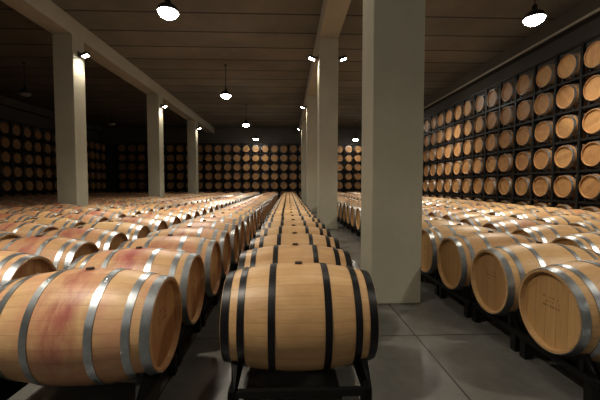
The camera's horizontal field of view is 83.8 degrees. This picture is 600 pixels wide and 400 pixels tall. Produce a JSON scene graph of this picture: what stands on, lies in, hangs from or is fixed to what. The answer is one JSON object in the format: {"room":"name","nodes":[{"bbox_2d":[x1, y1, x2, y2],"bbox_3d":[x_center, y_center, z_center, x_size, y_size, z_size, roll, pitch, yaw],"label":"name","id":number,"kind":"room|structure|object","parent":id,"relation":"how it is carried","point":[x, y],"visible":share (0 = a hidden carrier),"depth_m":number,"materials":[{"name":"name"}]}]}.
{"room":"wine barrel cellar","nodes":[
{"label":"wine barrel cellar","id":0,"kind":"room"},
{"bbox_2d":[0,105,99,180],"bbox_3d":[-16.554,-2.207,9.472,0.200,6.300,38.300,0,3,-2],"label":"wall","id":1,"kind":"structure","parent":0,"point":[7,113],"depth_m":20.91,"materials":[{"name":"paint"}]},
{"bbox_2d":[99,127,361,197],"bbox_3d":[-4.954,-3.089,29.132,24.800,6.300,0.200,0,3,-2],"label":"wall","id":2,"kind":"structure","parent":0,"point":[111,136],"depth_m":28.87,"materials":[{"name":"paint"}]},
{"bbox_2d":[0,0,584,128],"bbox_3d":[-4.262,-5.473,9.768,24.800,0.200,38.700,0,3,-2],"label":"ceiling","id":3,"kind":"structure","parent":0,"point":[266,46],"depth_m":12.45,"materials":[{"name":"wood"}]},
{"bbox_2d":[18,62,31,96],"bbox_3d":[-11.098,-4.853,13.456,0.450,1.370,0.450,0,3,-2],"label":"pendant lamp","id":4,"kind":"object","parent":3,"relation":"hanging from","point":[24,92],"visible":1,"depth_m":13.40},
{"bbox_2d":[0,95,102,131],"bbox_3d":[-16.280,-5.129,9.350,0.350,0.450,38.300,0,3,-2],"label":"ceiling beam","id":5,"kind":"structure","parent":3,"relation":"attached to","point":[4,101],"depth_m":20.63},
{"bbox_2d":[0,0,213,133],"bbox_3d":[-6.981,-5.119,9.686,0.580,0.500,38.300,0,3,-2],"label":"ceiling beam","id":6,"kind":"structure","parent":3,"relation":"attached to","point":[44,13],"depth_m":11.37,"materials":[{"name":"concrete"}]},
{"bbox_2d":[157,0,178,19],"bbox_3d":[-2.814,-4.568,7.106,0.450,1.370,0.450,0,3,-2],"label":"pendant lamp","id":7,"kind":"object","parent":3,"relation":"hanging from","point":[167,10],"visible":1,"depth_m":7.01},
{"bbox_2d":[220,64,230,98],"bbox_3d":[-3.053,-4.866,13.745,0.450,1.370,0.450,0,3,-2],"label":"pendant lamp","id":8,"kind":"object","parent":3,"relation":"hanging from","point":[225,94],"visible":1,"depth_m":13.67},
{"bbox_2d":[299,0,350,133],"bbox_3d":[0.874,-5.132,9.968,0.580,0.500,38.300,0,3,-2],"label":"ceiling beam","id":9,"kind":"structure","parent":3,"relation":"attached to","point":[333,12],"depth_m":9.53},
{"bbox_2d":[424,0,599,110],"bbox_3d":[7.755,-5.168,10.214,0.350,0.450,38.300,0,3,-2],"label":"ceiling beam","id":10,"kind":"structure","parent":3,"relation":"attached to","point":[587,6],"depth_m":11.18,"materials":[{"name":"concrete"}]},
{"bbox_2d":[522,0,546,25],"bbox_3d":[5.200,-4.581,7.394,0.450,1.370,0.450,0,3,-2],"label":"pendant lamp","id":11,"kind":"object","parent":3,"relation":"hanging from","point":[535,16],"visible":1,"depth_m":7.31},
{"bbox_2d":[8,212,599,399],"bbox_3d":[-4.262,1.020,10.059,24.800,0.200,38.700,0,3,-2],"label":"floor","id":12,"kind":"structure","parent":0,"point":[427,350],"depth_m":2.46,"materials":[{"name":"concrete"}]},
{"bbox_2d":[0,230,20,240],"bbox_3d":[-4.022,0.761,4.075,0.950,0.854,0.705,0,3,-2],"label":"wine barrel","id":13,"kind":"object","parent":12,"relation":"on","point":[4,235],"visible":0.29,"depth_m":4.09,"materials":[{"name":"brown wood"}]},
{"bbox_2d":[0,209,20,213],"bbox_3d":[-6.784,0.608,7.487,0.950,0.854,0.705,0,3,-2],"label":"wine barrel","id":14,"kind":"object","parent":12,"relation":"on","point":[2,211],"visible":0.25,"depth_m":7.38,"materials":[{"name":"brown wood"}]},
{"bbox_2d":[2,203,32,206],"bbox_3d":[-8.200,0.512,9.625,0.950,0.854,0.705,0,3,-2],"label":"wine barrel","id":15,"kind":"object","parent":12,"relation":"on","point":[13,204],"visible":0.22,"depth_m":9.49,"materials":[{"name":"brown wood"}]},
{"bbox_2d":[0,213,37,221],"bbox_3d":[-5.433,0.665,6.219,0.950,0.854,0.705,0,3,-2],"label":"wine barrel","id":16,"kind":"object","parent":12,"relation":"on","point":[8,217],"visible":0.23,"depth_m":6.08,"materials":[{"name":"brown wood"}]},
{"bbox_2d":[4,206,43,211],"bbox_3d":[-6.825,0.576,8.191,0.950,0.854,0.705,0,3,-2],"label":"wine barrel","id":17,"kind":"object","parent":12,"relation":"on","point":[22,209],"visible":0.16,"depth_m":8.05,"materials":[{"name":"brown wood"}]},
{"bbox_2d":[0,250,55,286],"bbox_3d":[-2.662,0.821,2.742,0.950,0.854,0.705,0,3,-2],"label":"wine barrel","id":18,"kind":"object","parent":12,"relation":"on","point":[13,265],"visible":0.39,"depth_m":2.69,"materials":[{"name":"brown wood"}]},
{"bbox_2d":[0,221,58,236],"bbox_3d":[-4.046,0.729,4.779,0.950,0.854,0.705,0,3,-2],"label":"wine barrel","id":19,"kind":"object","parent":12,"relation":"on","point":[24,229],"visible":0.32,"depth_m":4.62,"materials":[{"name":"brown wood"}]},
{"bbox_2d":[13,210,63,217],"bbox_3d":[-5.460,0.633,6.923,0.950,0.854,0.705,0,3,-2],"label":"wine barrel","id":20,"kind":"object","parent":12,"relation":"on","point":[40,214],"visible":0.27,"depth_m":6.78,"materials":[{"name":"brown wood"}]},
{"bbox_2d":[27,204,62,208],"bbox_3d":[-6.848,0.545,8.895,0.950,0.854,0.705,0,3,-2],"label":"wine barrel","id":21,"kind":"object","parent":12,"relation":"on","point":[41,206],"visible":0.18,"depth_m":8.77,"materials":[{"name":"brown wood"}]},
{"bbox_2d":[0,235,99,270],"bbox_3d":[-2.678,0.789,3.447,0.950,0.854,0.705,0,3,-2],"label":"wine barrel","id":22,"kind":"object","parent":12,"relation":"on","point":[61,251],"visible":0.38,"depth_m":3.27,"materials":[{"name":"brown wood"}]},
{"bbox_2d":[0,118,106,196],"bbox_3d":[-15.777,-1.622,12.942,1.010,4.820,28.930,0,3,-2],"label":"storage rack","id":23,"kind":"object","parent":12,"relation":"on","point":[26,174],"visible":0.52,"depth_m":19.61,"materials":[{"name":"wood"}]},
{"bbox_2d":[20,216,86,228],"bbox_3d":[-4.075,0.698,5.483,0.950,0.854,0.705,0,3,-2],"label":"wine barrel","id":24,"kind":"object","parent":12,"relation":"on","point":[60,223],"visible":0.26,"depth_m":5.33,"materials":[{"name":"brown wood"}]},
{"bbox_2d":[40,208,82,214],"bbox_3d":[-5.485,0.602,7.627,0.950,0.854,0.705,0,3,-2],"label":"wine barrel","id":25,"kind":"object","parent":12,"relation":"on","point":[64,211],"visible":0.17,"depth_m":7.49,"materials":[{"name":"brown wood"}]},
{"bbox_2d":[48,203,77,207],"bbox_3d":[-6.875,0.513,9.598,0.950,0.854,0.705,0,3,-2],"label":"wine barrel","id":26,"kind":"object","parent":12,"relation":"on","point":[59,204],"visible":0.14,"depth_m":9.46,"materials":[{"name":"brown wood"}]},
{"bbox_2d":[52,34,88,205],"bbox_3d":[-6.995,-1.990,10.226,0.580,5.800,0.580,0,3,-2],"label":"concrete column","id":27,"kind":"structure","parent":12,"relation":"on","point":[68,67],"depth_m":9.97,"materials":[{"name":"concrete"}]},
{"bbox_2d":[77,51,89,57],"bbox_3d":[-6.557,-4.410,10.133,0.296,0.157,0.180,0,3,-2],"label":"floodlight","id":28,"kind":"object","parent":27,"relation":"attached to","point":[85,54],"visible":1,"depth_m":10.09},
{"bbox_2d":[34,227,128,250],"bbox_3d":[-2.719,0.758,4.150,0.950,0.854,0.705,0,3,-2],"label":"wine barrel","id":29,"kind":"object","parent":12,"relation":"on","point":[105,240],"visible":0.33,"depth_m":4.00,"materials":[{"name":"brown wood"}]},
{"bbox_2d":[54,213,108,223],"bbox_3d":[-4.103,0.666,6.187,0.950,0.854,0.705,0,3,-2],"label":"wine barrel","id":30,"kind":"object","parent":12,"relation":"on","point":[88,218],"visible":0.21,"depth_m":6.04,"materials":[{"name":"brown wood"}]},
{"bbox_2d":[65,206,100,211],"bbox_3d":[-5.496,0.570,8.331,0.950,0.854,0.705,0,3,-2],"label":"wine barrel","id":31,"kind":"object","parent":12,"relation":"on","point":[81,208],"visible":0.22,"depth_m":8.20,"materials":[{"name":"brown wood"}]},
{"bbox_2d":[0,266,181,399],"bbox_3d":[-1.315,0.849,2.114,0.950,0.854,0.705,0,3,-2],"label":"wine barrel","id":32,"kind":"object","parent":12,"relation":"on","point":[87,326],"visible":1,"depth_m":1.85,"materials":[{"name":"brown wood"}]},
{"bbox_2d":[84,204,114,209],"bbox_3d":[-5.534,0.538,9.034,0.950,0.854,0.705,0,3,-2],"label":"wine barrel","id":33,"kind":"object","parent":12,"relation":"on","point":[102,207],"visible":0.17,"depth_m":8.91,"materials":[{"name":"brown wood"}]},
{"bbox_2d":[80,210,125,219],"bbox_3d":[-4.139,0.635,6.890,0.950,0.854,0.705,0,3,-2],"label":"wine barrel","id":34,"kind":"object","parent":12,"relation":"on","point":[110,215],"visible":0.16,"depth_m":6.75,"materials":[{"name":"brown wood"}]},
{"bbox_2d":[96,203,127,207],"bbox_3d":[-5.549,0.507,9.739,0.950,0.854,0.705,0,3,-2],"label":"wine barrel","id":35,"kind":"object","parent":12,"relation":"on","point":[115,205],"visible":0.16,"depth_m":9.61,"materials":[{"name":"brown wood"}]},
{"bbox_2d":[74,221,150,239],"bbox_3d":[-2.734,0.726,4.854,0.950,0.854,0.705,0,3,-2],"label":"wine barrel","id":36,"kind":"object","parent":12,"relation":"on","point":[133,231],"visible":0.3,"depth_m":4.71,"materials":[{"name":"brown wood"}]},
{"bbox_2d":[100,208,141,215],"bbox_3d":[-4.151,0.603,7.595,0.950,0.854,0.705,0,3,-2],"label":"wine barrel","id":37,"kind":"object","parent":12,"relation":"on","point":[127,212],"visible":0.21,"depth_m":7.46,"materials":[{"name":"brown wood"}]},
{"bbox_2d":[103,216,167,231],"bbox_3d":[-2.759,0.695,5.558,0.950,0.854,0.705,0,3,-2],"label":"wine barrel","id":38,"kind":"object","parent":12,"relation":"on","point":[156,224],"visible":0.28,"depth_m":5.42,"materials":[{"name":"brown wood"}]},
{"bbox_2d":[68,246,204,365],"bbox_3d":[-1.348,0.818,2.818,0.950,0.854,0.705,0,3,-2],"label":"wine barrel","id":39,"kind":"object","parent":12,"relation":"on","point":[187,268],"visible":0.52,"depth_m":2.66,"materials":[{"name":"brown wood"}]},
{"bbox_2d":[119,206,153,212],"bbox_3d":[-4.171,0.572,8.299,0.950,0.854,0.705,0,3,-2],"label":"wine barrel","id":40,"kind":"object","parent":12,"relation":"on","point":[141,209],"visible":0.22,"depth_m":8.17,"materials":[{"name":"brown wood"}]},
{"bbox_2d":[134,204,163,210],"bbox_3d":[-4.198,0.540,9.002,0.950,0.854,0.705,0,3,-2],"label":"wine barrel","id":41,"kind":"object","parent":12,"relation":"on","point":[153,207],"visible":0.22,"depth_m":8.88,"materials":[{"name":"brown wood"}]},
{"bbox_2d":[126,213,180,228],"bbox_3d":[-2.785,0.663,6.262,0.950,0.854,0.705,0,3,-2],"label":"wine barrel","id":42,"kind":"object","parent":12,"relation":"on","point":[170,220],"visible":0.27,"depth_m":6.12,"materials":[{"name":"brown wood"}]},
{"bbox_2d":[147,94,164,197],"bbox_3d":[-7.230,-2.284,16.765,0.580,5.800,0.580,0,3,-2],"label":"concrete column","id":43,"kind":"structure","parent":12,"relation":"on","point":[155,141],"depth_m":16.49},
{"bbox_2d":[141,203,171,208],"bbox_3d":[-4.236,0.508,9.706,0.950,0.854,0.705,0,3,-2],"label":"wine barrel","id":44,"kind":"object","parent":12,"relation":"on","point":[165,206],"visible":0.15,"depth_m":9.57,"materials":[{"name":"brown wood"}]},
{"bbox_2d":[142,210,191,222],"bbox_3d":[-2.804,0.631,6.966,0.950,0.854,0.705,0,3,-2],"label":"wine barrel","id":45,"kind":"object","parent":12,"relation":"on","point":[183,216],"visible":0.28,"depth_m":6.83,"materials":[{"name":"brown wood"}]},
{"bbox_2d":[117,234,221,326],"bbox_3d":[-1.361,0.786,3.522,0.950,0.854,0.705,0,3,-2],"label":"wine barrel","id":46,"kind":"object","parent":12,"relation":"on","point":[209,250],"visible":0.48,"depth_m":3.37,"materials":[{"name":"brown wood"}]},
{"bbox_2d":[156,207,199,218],"bbox_3d":[-2.841,0.600,7.669,0.950,0.854,0.705,0,3,-2],"label":"wine barrel","id":47,"kind":"object","parent":12,"relation":"on","point":[193,213],"visible":0.18,"depth_m":7.54,"materials":[{"name":"brown wood"}]},
{"bbox_2d":[147,226,230,300],"bbox_3d":[-1.397,0.754,4.226,0.950,0.854,0.705,0,3,-2],"label":"wine barrel","id":48,"kind":"object","parent":12,"relation":"on","point":[223,237],"visible":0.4,"depth_m":4.09,"materials":[{"name":"brown wood"}]},
{"bbox_2d":[171,206,206,215],"bbox_3d":[-2.868,0.568,8.373,0.950,0.854,0.705,0,3,-2],"label":"wine barrel","id":49,"kind":"object","parent":12,"relation":"on","point":[202,211],"visible":0.21,"depth_m":8.25,"materials":[{"name":"brown wood"}]},
{"bbox_2d":[187,120,198,193],"bbox_3d":[-7.466,-2.578,23.305,0.580,5.800,0.580,0,3,-2],"label":"concrete column","id":50,"kind":"structure","parent":12,"relation":"on","point":[192,132],"depth_m":23.02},
{"bbox_2d":[177,204,212,212],"bbox_3d":[-2.886,0.536,9.077,0.950,0.854,0.705,0,3,-2],"label":"wine barrel","id":51,"kind":"object","parent":12,"relation":"on","point":[209,209],"visible":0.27,"depth_m":8.95,"materials":[{"name":"brown wood"}]},
{"bbox_2d":[187,203,217,210],"bbox_3d":[-2.916,0.505,9.781,0.950,0.854,0.705,0,3,-2],"label":"wine barrel","id":52,"kind":"object","parent":12,"relation":"on","point":[215,207],"visible":0.19,"depth_m":9.67,"materials":[{"name":"brown wood"}]},
{"bbox_2d":[169,220,239,271],"bbox_3d":[-1.409,0.723,4.930,0.950,0.854,0.705,0,3,-2],"label":"wine barrel","id":53,"kind":"object","parent":12,"relation":"on","point":[233,229],"visible":0.35,"depth_m":4.80,"materials":[{"name":"brown wood"}]},
{"bbox_2d":[184,216,244,269],"bbox_3d":[-1.443,0.691,5.633,0.950,0.854,0.705,0,3,-2],"label":"wine barrel","id":54,"kind":"object","parent":12,"relation":"on","point":[239,222],"visible":0.3,"depth_m":5.51,"materials":[{"name":"brown wood"}]},
{"bbox_2d":[196,212,249,250],"bbox_3d":[-1.460,0.659,6.338,0.950,0.854,0.705,0,3,-2],"label":"wine barrel","id":55,"kind":"object","parent":12,"relation":"on","point":[244,218],"visible":0.29,"depth_m":6.22,"materials":[{"name":"brown wood"}]},
{"bbox_2d":[205,210,252,246],"bbox_3d":[-1.486,0.628,7.041,0.950,0.854,0.705,0,3,-2],"label":"wine barrel","id":56,"kind":"object","parent":12,"relation":"on","point":[250,215],"visible":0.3,"depth_m":6.93,"materials":[{"name":"brown wood"}]},
{"bbox_2d":[213,207,255,237],"bbox_3d":[-1.520,0.596,7.745,0.950,0.854,0.705,0,3,-2],"label":"wine barrel","id":57,"kind":"object","parent":12,"relation":"on","point":[253,212],"visible":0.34,"depth_m":7.66,"materials":[{"name":"brown wood"}]},
{"bbox_2d":[117,143,361,198],"bbox_3d":[-4.872,-2.310,28.268,20.350,4.820,1.010,0,3,-2],"label":"storage rack","id":58,"kind":"object","parent":12,"relation":"on","point":[237,158],"visible":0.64,"depth_m":27.82,"materials":[{"name":"black metal"}]},
{"bbox_2d":[220,205,258,237],"bbox_3d":[-1.536,0.565,8.449,0.950,0.854,0.705,0,3,-2],"label":"wine barrel","id":59,"kind":"object","parent":12,"relation":"on","point":[238,206],"visible":0.25,"depth_m":8.36,"materials":[{"name":"brown wood"}]},
{"bbox_2d":[226,204,260,229],"bbox_3d":[-1.576,0.533,9.152,0.950,0.854,0.705,0,3,-2],"label":"wine barrel","id":60,"kind":"object","parent":12,"relation":"on","point":[254,206],"visible":0.23,"depth_m":9.10,"materials":[{"name":"brown wood"}]},
{"bbox_2d":[230,203,262,229],"bbox_3d":[-1.599,0.502,9.856,0.950,0.854,0.705,0,3,-2],"label":"wine barrel","id":61,"kind":"object","parent":12,"relation":"on","point":[261,209],"visible":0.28,"depth_m":9.77,"materials":[{"name":"brown wood"}]},
{"bbox_2d":[235,201,263,225],"bbox_3d":[-1.620,0.470,10.560,0.950,0.854,0.705,0,3,-2],"label":"wine barrel","id":62,"kind":"object","parent":12,"relation":"on","point":[262,204],"visible":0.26,"depth_m":10.46,"materials":[{"name":"brown wood"}]},
{"bbox_2d":[237,200,265,223],"bbox_3d":[-1.650,0.438,11.264,0.950,0.854,0.705,0,3,-2],"label":"wine barrel","id":63,"kind":"object","parent":12,"relation":"on","point":[250,200],"visible":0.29,"depth_m":11.15,"materials":[{"name":"brown wood"}]},
{"bbox_2d":[270,207,310,211],"bbox_3d":[-0.219,0.589,7.902,0.950,0.854,0.705,0,3,-2],"label":"wine barrel","id":64,"kind":"object","parent":12,"relation":"on","point":[289,208],"visible":0.1,"depth_m":7.78,"materials":[{"name":"brown wood"}]},
{"bbox_2d":[266,212,315,218],"bbox_3d":[-0.169,0.652,6.494,0.950,0.854,0.705,0,3,-2],"label":"wine barrel","id":65,"kind":"object","parent":12,"relation":"on","point":[283,213],"visible":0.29,"depth_m":6.37,"materials":[{"name":"brown wood"}]},
{"bbox_2d":[272,205,309,209],"bbox_3d":[-0.235,0.558,8.606,0.950,0.854,0.705,0,3,-2],"label":"wine barrel","id":66,"kind":"object","parent":12,"relation":"on","point":[290,205],"visible":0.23,"depth_m":8.49,"materials":[{"name":"brown wood"}]},
{"bbox_2d":[269,209,313,214],"bbox_3d":[-0.191,0.621,7.198,0.950,0.854,0.705,0,3,-2],"label":"wine barrel","id":67,"kind":"object","parent":12,"relation":"on","point":[290,210],"visible":0.21,"depth_m":7.08,"materials":[{"name":"brown wood"}]},
{"bbox_2d":[264,215,320,222],"bbox_3d":[-0.130,0.684,5.791,0.950,0.854,0.705,0,3,-2],"label":"wine barrel","id":68,"kind":"object","parent":12,"relation":"on","point":[291,217],"visible":0.2,"depth_m":5.66,"materials":[{"name":"brown wood"}]},
{"bbox_2d":[256,224,330,237],"bbox_3d":[-0.085,0.747,4.383,0.950,0.854,0.705,0,3,-2],"label":"wine barrel","id":69,"kind":"object","parent":12,"relation":"on","point":[292,228],"visible":0.24,"depth_m":4.23,"materials":[{"name":"brown wood"}]},
{"bbox_2d":[261,219,325,228],"bbox_3d":[-0.102,0.716,5.087,0.950,0.854,0.705,0,3,-2],"label":"wine barrel","id":70,"kind":"object","parent":12,"relation":"on","point":[293,221],"visible":0.22,"depth_m":4.95,"materials":[{"name":"brown wood"}]},
{"bbox_2d":[249,232,340,249],"bbox_3d":[-0.058,0.779,3.679,0.950,0.854,0.705,0,3,-2],"label":"wine barrel","id":71,"kind":"object","parent":12,"relation":"on","point":[287,238],"visible":0.3,"depth_m":3.52,"materials":[{"name":"brown wood"}]},
{"bbox_2d":[238,243,352,269],"bbox_3d":[-0.043,0.810,2.975,0.950,0.854,0.705,0,3,-2],"label":"wine barrel","id":72,"kind":"object","parent":12,"relation":"on","point":[290,253],"visible":0.31,"depth_m":2.80,"materials":[{"name":"brown wood"}]},
{"bbox_2d":[220,261,378,399],"bbox_3d":[-0.010,0.842,2.271,0.950,0.854,0.705,0,3,-2],"label":"wine barrel","id":73,"kind":"object","parent":12,"relation":"on","point":[297,315],"visible":1,"depth_m":1.98,"materials":[{"name":"brown wood"}]},
{"bbox_2d":[301,121,305,204],"bbox_3d":[0.389,-2.590,23.587,0.580,5.800,0.580,0,3,-2],"label":"concrete column","id":74,"kind":"structure","parent":12,"relation":"on","point":[303,123],"depth_m":23.32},
{"bbox_2d":[306,96,316,211],"bbox_3d":[0.625,-2.297,17.048,0.580,5.800,0.580,0,3,-2],"label":"concrete column","id":75,"kind":"structure","parent":12,"relation":"on","point":[311,101],"depth_m":16.77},
{"bbox_2d":[317,38,337,228],"bbox_3d":[0.860,-2.003,10.508,0.580,5.800,0.580,0,3,-2],"label":"concrete column","id":76,"kind":"structure","parent":12,"relation":"on","point":[327,87],"depth_m":10.23,"materials":[{"name":"concrete"}]},
{"bbox_2d":[337,199,359,221],"bbox_3d":[1.834,0.396,12.214,0.950,0.854,0.705,0,3,-2],"label":"wine barrel","id":77,"kind":"object","parent":12,"relation":"on","point":[338,202],"visible":0.23,"depth_m":12.11,"materials":[{"name":"brown wood"}]},
{"bbox_2d":[339,200,358,225],"bbox_3d":[1.866,0.427,11.510,0.950,0.854,0.705,0,3,-2],"label":"wine barrel","id":78,"kind":"object","parent":12,"relation":"on","point":[343,202],"visible":0.3,"depth_m":11.43,"materials":[{"name":"brown wood"}]},
{"bbox_2d":[343,201,360,228],"bbox_3d":[1.902,0.459,10.807,0.950,0.854,0.705,0,3,-2],"label":"wine barrel","id":79,"kind":"object","parent":12,"relation":"on","point":[345,204],"visible":0.2,"depth_m":10.75,"materials":[{"name":"brown wood"}]},
{"bbox_2d":[346,203,360,231],"bbox_3d":[1.919,0.490,10.103,0.950,0.854,0.705,0,3,-2],"label":"wine barrel","id":80,"kind":"object","parent":12,"relation":"on","point":[348,210],"visible":0.22,"depth_m":10.01,"materials":[{"name":"brown wood"}]},
{"bbox_2d":[350,204,360,234],"bbox_3d":[1.943,0.522,9.399,0.950,0.854,0.705,0,3,-2],"label":"wine barrel","id":81,"kind":"object","parent":12,"relation":"on","point":[353,208],"visible":0.28,"depth_m":9.34,"materials":[{"name":"brown wood"}]},
{"bbox_2d":[356,207,360,235],"bbox_3d":[1.976,0.554,8.695,0.950,0.854,0.705,0,3,-2],"label":"wine barrel","id":82,"kind":"object","parent":12,"relation":"on","point":[358,211],"visible":0.09,"depth_m":8.76,"materials":[{"name":"brown wood"}]},
{"bbox_2d":[361,0,424,303],"bbox_3d":[1.094,-1.711,3.999,0.580,5.800,0.580,0,3,-2],"label":"concrete column","id":83,"kind":"structure","parent":12,"relation":"on","point":[393,41],"depth_m":3.77,"materials":[{"name":"concrete"}]},
{"bbox_2d":[422,206,452,214],"bbox_3d":[3.310,0.584,8.028,0.950,0.854,0.705,0,3,-2],"label":"wine barrel","id":84,"kind":"object","parent":12,"relation":"on","point":[426,211],"visible":0.13,"depth_m":7.88,"materials":[{"name":"brown wood"}]},
{"bbox_2d":[422,218,467,228],"bbox_3d":[2.093,0.712,5.176,0.950,0.854,0.705,0,3,-2],"label":"wine barrel","id":85,"kind":"object","parent":12,"relation":"on","point":[434,222],"visible":0.12,"depth_m":5.02,"materials":[{"name":"brown wood"}]},
{"bbox_2d":[433,202,461,206],"bbox_3d":[4.561,0.489,10.129,0.950,0.854,0.705,0,3,-2],"label":"wine barrel","id":86,"kind":"object","parent":12,"relation":"on","point":[449,203],"visible":0.2,"depth_m":9.99,"materials":[{"name":"brown wood"}]},
{"bbox_2d":[428,209,472,217],"bbox_3d":[3.348,0.615,7.324,0.950,0.854,0.705,0,3,-2],"label":"wine barrel","id":87,"kind":"object","parent":12,"relation":"on","point":[440,213],"visible":0.19,"depth_m":7.18,"materials":[{"name":"brown wood"}]},
{"bbox_2d":[444,203,470,208],"bbox_3d":[4.577,0.521,9.425,0.950,0.854,0.705,0,3,-2],"label":"wine barrel","id":88,"kind":"object","parent":12,"relation":"on","point":[454,206],"visible":0.16,"depth_m":9.27,"materials":[{"name":"brown wood"}]},
{"bbox_2d":[421,224,497,294],"bbox_3d":[2.120,0.743,4.472,0.950,0.854,0.705,0,3,-2],"label":"wine barrel","id":89,"kind":"object","parent":12,"relation":"on","point":[432,237],"visible":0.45,"depth_m":4.31,"materials":[{"name":"brown wood"}]},
{"bbox_2d":[442,211,489,221],"bbox_3d":[3.362,0.647,6.620,0.950,0.854,0.705,0,3,-2],"label":"wine barrel","id":90,"kind":"object","parent":12,"relation":"on","point":[458,216],"visible":0.21,"depth_m":6.47,"materials":[{"name":"brown wood"}]},
{"bbox_2d":[457,205,489,210],"bbox_3d":[4.612,0.552,8.721,0.950,0.854,0.705,0,3,-2],"label":"wine barrel","id":91,"kind":"object","parent":12,"relation":"on","point":[471,207],"visible":0.2,"depth_m":8.59,"materials":[{"name":"brown wood"}]},
{"bbox_2d":[437,231,537,317],"bbox_3d":[2.138,0.775,3.768,0.950,0.854,0.705,0,3,-2],"label":"wine barrel","id":92,"kind":"object","parent":12,"relation":"on","point":[456,254],"visible":0.54,"depth_m":3.61,"materials":[{"name":"brown wood"}]},
{"bbox_2d":[460,214,517,226],"bbox_3d":[3.381,0.678,5.916,0.950,0.854,0.705,0,3,-2],"label":"wine barrel","id":93,"kind":"object","parent":12,"relation":"on","point":[480,220],"visible":0.23,"depth_m":5.76,"materials":[{"name":"brown wood"}]},
{"bbox_2d":[471,207,507,212],"bbox_3d":[4.630,0.584,8.017,0.950,0.854,0.705,0,3,-2],"label":"wine barrel","id":94,"kind":"object","parent":12,"relation":"on","point":[485,209],"visible":0.14,"depth_m":7.88,"materials":[{"name":"brown wood"}]},
{"bbox_2d":[490,203,517,207],"bbox_3d":[5.897,0.519,9.475,0.950,0.854,0.705,0,3,-2],"label":"wine barrel","id":95,"kind":"object","parent":12,"relation":"on","point":[507,205],"visible":0.16,"depth_m":9.34,"materials":[{"name":"brown wood"}]},
{"bbox_2d":[488,209,532,215],"bbox_3d":[4.655,0.616,7.313,0.950,0.854,0.705,0,3,-2],"label":"wine barrel","id":96,"kind":"object","parent":12,"relation":"on","point":[507,212],"visible":0.18,"depth_m":7.16,"materials":[{"name":"brown wood"}]},
{"bbox_2d":[422,34,599,211],"bbox_3d":[7.056,-1.635,13.242,1.010,4.820,28.930,0,3,-2],"label":"storage rack","id":97,"kind":"object","parent":12,"relation":"on","point":[566,89],"visible":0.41,"depth_m":9.92,"materials":[{"name":"wood"}]},
{"bbox_2d":[482,218,550,233],"bbox_3d":[3.411,0.710,5.212,0.950,0.854,0.705,0,3,-2],"label":"wine barrel","id":98,"kind":"object","parent":12,"relation":"on","point":[507,225],"visible":0.23,"depth_m":5.05,"materials":[{"name":"brown wood"}]},
{"bbox_2d":[508,205,539,209],"bbox_3d":[5.930,0.550,8.772,0.950,0.854,0.705,0,3,-2],"label":"wine barrel","id":99,"kind":"object","parent":12,"relation":"on","point":[522,207],"visible":0.14,"depth_m":8.63,"materials":[{"name":"brown wood"}]},
{"bbox_2d":[510,211,559,219],"bbox_3d":[4.683,0.647,6.609,0.950,0.854,0.705,0,3,-2],"label":"wine barrel","id":100,"kind":"object","parent":12,"relation":"on","point":[527,215],"visible":0.19,"depth_m":6.45,"materials":[{"name":"brown wood"}]},
{"bbox_2d":[471,241,599,351],"bbox_3d":[2.181,0.806,3.065,0.950,0.854,0.705,0,3,-2],"label":"wine barrel","id":101,"kind":"object","parent":12,"relation":"on","point":[497,272],"visible":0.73,"depth_m":2.90,"materials":[{"name":"brown wood"}]},
{"bbox_2d":[527,206,561,211],"bbox_3d":[5.949,0.582,8.068,0.950,0.854,0.705,0,3,-2],"label":"wine barrel","id":102,"kind":"object","parent":12,"relation":"on","point":[540,209],"visible":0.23,"depth_m":7.92,"materials":[{"name":"brown wood"}]},
{"bbox_2d":[511,223,596,242],"bbox_3d":[3.436,0.742,4.509,0.950,0.854,0.705,0,3,-2],"label":"wine barrel","id":103,"kind":"object","parent":12,"relation":"on","point":[547,233],"visible":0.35,"depth_m":4.33,"materials":[{"name":"brown wood"}]},
{"bbox_2d":[518,260,599,399],"bbox_3d":[2.198,0.838,2.361,0.950,0.854,0.705,0,3,-2],"label":"wine barrel","id":104,"kind":"object","parent":12,"relation":"on","point":[559,304],"visible":1,"depth_m":2.24,"materials":[{"name":"brown wood"}]},
{"bbox_2d":[536,214,593,224],"bbox_3d":[4.706,0.679,5.905,0.950,0.854,0.705,0,3,-2],"label":"wine barrel","id":105,"kind":"object","parent":12,"relation":"on","point":[566,219],"visible":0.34,"depth_m":5.74,"materials":[{"name":"brown wood"}]},
{"bbox_2d":[548,208,591,214],"bbox_3d":[5.987,0.613,7.364,0.950,0.854,0.705,0,3,-2],"label":"wine barrel","id":106,"kind":"object","parent":12,"relation":"on","point":[571,211],"visible":0.24,"depth_m":7.22,"materials":[{"name":"brown wood"}]},
{"bbox_2d":[551,232,599,253],"bbox_3d":[3.473,0.773,3.805,0.950,0.854,0.705,0,3,-2],"label":"wine barrel","id":107,"kind":"object","parent":12,"relation":"on","point":[588,240],"visible":0.25,"depth_m":3.68,"materials":[{"name":"brown wood"}]},
{"bbox_2d":[568,219,599,231],"bbox_3d":[4.739,0.711,5.202,0.950,0.854,0.705,0,3,-2],"label":"wine barrel","id":108,"kind":"object","parent":12,"relation":"on","point":[594,224],"visible":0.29,"depth_m":5.07,"materials":[{"name":"brown wood"}]},
{"bbox_2d":[577,212,599,218],"bbox_3d":[6.004,0.645,6.660,0.950,0.854,0.705,0,3,-2],"label":"wine barrel","id":109,"kind":"object","parent":12,"relation":"on","point":[596,215],"visible":0.16,"depth_m":6.53,"materials":[{"name":"brown wood"}]},
{"bbox_2d":[423,16,599,199],"bbox_3d":[8.030,-2.247,10.355,0.200,6.300,38.300,0,3,-2],"label":"wall","id":110,"kind":"structure","parent":0,"point":[592,28],"depth_m":11.44,"materials":[{"name":"paint"}]},
{"bbox_2d":[424,7,599,108],"bbox_3d":[7.555,-4.928,10.218,0.050,0.070,38.300,0,3,-2],"label":"trim","id":111,"kind":"structure","parent":110,"relation":"attached to","point":[597,9],"depth_m":10.97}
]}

